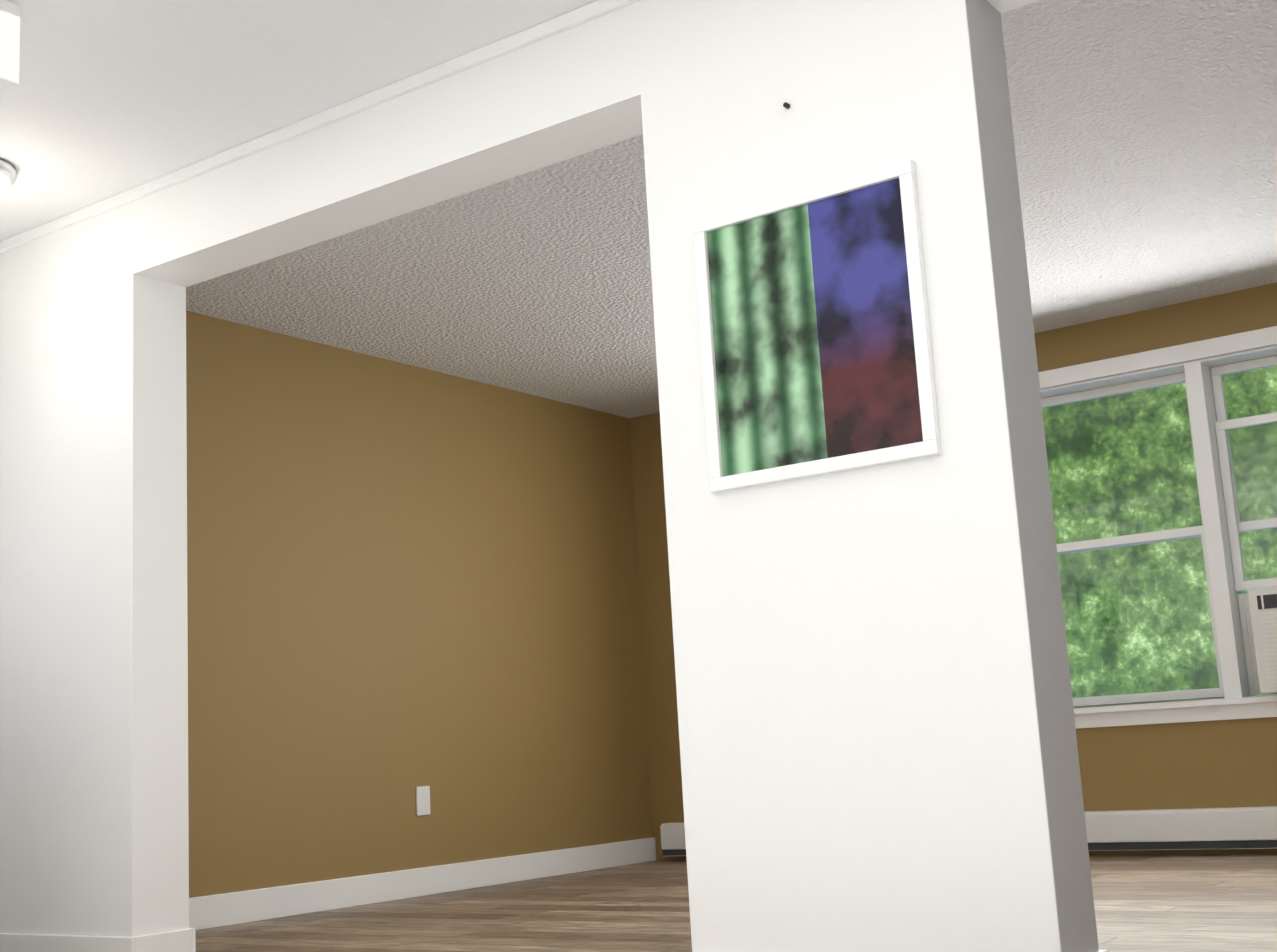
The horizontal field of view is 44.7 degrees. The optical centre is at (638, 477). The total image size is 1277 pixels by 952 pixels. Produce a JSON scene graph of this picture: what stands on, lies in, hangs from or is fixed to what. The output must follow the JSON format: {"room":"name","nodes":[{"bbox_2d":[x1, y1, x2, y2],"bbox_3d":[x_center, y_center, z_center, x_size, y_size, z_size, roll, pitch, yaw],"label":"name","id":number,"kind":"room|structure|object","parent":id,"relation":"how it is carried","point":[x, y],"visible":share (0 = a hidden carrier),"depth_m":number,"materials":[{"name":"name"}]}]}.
{"room":"hallway","nodes":[
{"label":"hallway","id":0,"kind":"room"},
{"bbox_2d":[0,0,19,93],"bbox_3d":[-2.832,-1.044,3.084,1.580,0.200,2.530,-10,-12,34],"label":"light fixture","id":1,"kind":"structure","parent":0,"point":[9,43],"depth_m":3.63,"materials":[{"name":"white paint"}]},
{"bbox_2d":[0,0,597,241],"bbox_3d":[-0.254,-1.564,1.861,7.700,0.100,3.840,-10,-12,34],"label":"ceiling","id":2,"kind":"structure","parent":0,"point":[103,100],"depth_m":4.08,"materials":[{"name":"white paint"}]},
{"bbox_2d":[0,158,15,194],"bbox_3d":[-1.972,-0.878,4.594,0.244,0.089,0.244,-10,-12,34],"label":"dome","id":3,"kind":"object","parent":2,"relation":"attached to","point":[7,175],"visible":1,"depth_m":4.59,"materials":[{"name":"white glass"}]},
{"bbox_2d":[186,311,652,897],"bbox_3d":[-1.030,0.641,6.806,0.200,2.300,3.720,-10,-12,34],"label":"wall","id":4,"kind":"structure","parent":0,"point":[404,581],"depth_m":6.64,"materials":[{"name":"brown paint"}]},
{"bbox_2d":[189,837,655,928],"bbox_3d":[-0.940,1.688,6.472,0.014,0.115,3.520,-10,-12,34],"label":"baseboard","id":5,"kind":"structure","parent":4,"relation":"attached to","point":[221,910],"depth_m":6.44,"materials":[{"name":"white wood"}]},
{"bbox_2d":[416,786,430,815],"bbox_3d":[-0.915,1.371,6.597,0.007,0.120,0.080,-10,-12,34],"label":"outlet","id":6,"kind":"object","parent":4,"relation":"attached to","point":[422,800],"visible":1,"depth_m":6.59,"materials":[{"name":"white plastic"}]},
{"bbox_2d":[0,0,1098,951],"bbox_3d":[-0.146,0.029,3.821,4.790,2.350,0.200,-10,-12,34],"label":"wall","id":7,"kind":"structure","parent":0,"point":[861,762],"depth_m":3.51,"materials":[{"name":"white paint"}]},
{"bbox_2d":[0,933,147,951],"bbox_3d":[-1.768,1.420,4.661,0.794,0.095,0.028,-10,-12,34],"label":"baseboard","id":8,"kind":"structure","parent":7,"relation":"attached to","point":[9,942],"depth_m":4.60,"materials":[{"name":"white wood"}]},
{"bbox_2d":[148,913,207,951],"bbox_3d":[-1.627,1.432,4.827,0.754,0.115,0.018,-10,-12,34],"label":"baseboard","id":9,"kind":"structure","parent":7,"relation":"attached to","point":[184,940],"depth_m":4.58,"materials":[{"name":"white wood"}]},
{"bbox_2d":[0,0,639,253],"bbox_3d":[0.745,-1.307,3.228,7.300,0.035,0.018,-10,-12,34],"label":"crown molding","id":10,"kind":"structure","parent":7,"relation":"attached to","point":[568,20],"depth_m":4.33,"materials":[{"name":"white wood"}]},
{"bbox_2d":[783,102,789,108],"bbox_3d":[0.330,-0.831,3.465,0.012,0.012,0.012,-10,-12,34],"label":"hanger","id":11,"kind":"object","parent":7,"relation":"attached to","point":[786,105],"visible":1,"depth_m":3.46,"materials":[{"name":"grey plastic"}]},
{"bbox_2d":[693,159,940,492],"bbox_3d":[0.370,-0.318,3.360,0.550,0.630,0.020,-10,-12,34],"label":"framed picture","id":12,"kind":"object","parent":7,"relation":"attached to","point":[816,348],"visible":0.98,"depth_m":3.35,"materials":[{"name":"white"}]},
{"bbox_2d":[965,0,1098,951],"bbox_3d":[0.793,-0.056,3.155,0.002,1.984,0.196,-10,-12,34],"label":"wall","id":13,"kind":"structure","parent":7,"relation":"attached to","point":[1061,770],"depth_m":3.14,"materials":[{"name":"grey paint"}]},
{"bbox_2d":[186,0,1276,417],"bbox_3d":[1.945,-1.117,4.904,7.700,0.150,3.720,-10,-12,34],"label":"ceiling","id":14,"kind":"structure","parent":0,"point":[1146,144],"depth_m":5.45,"materials":[{"name":"white paint"}]},
{"bbox_2d":[196,854,1276,951],"bbox_3d":[0.965,1.041,2.929,7.700,0.080,7.560,-10,-12,34],"label":"floor","id":15,"kind":"structure","parent":0,"point":[1190,903],"depth_m":5.13,"materials":[{"name":"brown wood"}]},
{"bbox_2d":[629,283,1276,860],"bbox_3d":[3.037,0.283,6.106,7.300,2.300,0.200,-10,-12,34],"label":"wall","id":16,"kind":"structure","parent":0,"point":[1193,765],"depth_m":6.63,"materials":[{"name":"brown paint"}]},
{"bbox_2d":[660,806,1276,855],"bbox_3d":[2.732,1.346,6.008,6.400,0.160,0.075,-10,-12,34],"label":"baseboard heater","id":17,"kind":"object","parent":16,"relation":"attached to","point":[1209,828],"visible":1,"depth_m":6.35,"materials":[{"name":"white metal"}]},
{"bbox_2d":[1038,326,1276,728],"bbox_3d":[2.079,0.278,6.766,2.740,1.580,0.250,-10,-12,34],"label":"living room window","id":18,"kind":"structure","parent":16,"relation":"in","point":[1223,524],"depth_m":6.55,"materials":[{"name":"white"}]},
{"bbox_2d":[1237,586,1276,694],"bbox_3d":[2.859,0.636,6.256,0.791,0.419,0.525,-10,-12,34],"label":"air conditioner unit","id":19,"kind":"object","parent":18,"relation":"in","point":[1258,611],"visible":1,"depth_m":6.21,"materials":[{"name":"white plastic"}]},
{"label":"outside","id":20,"kind":"structure","parent":0,"visible":0},
{"bbox_2d":[1042,366,1276,706],"bbox_3d":[4.205,-1.792,11.071,18.000,10.000,0.100,-10,-12,34],"label":"trees","id":21,"kind":"object","parent":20,"point":[1089,655],"depth_m":11.12,"materials":[{"name":"green plant"}]}
]}

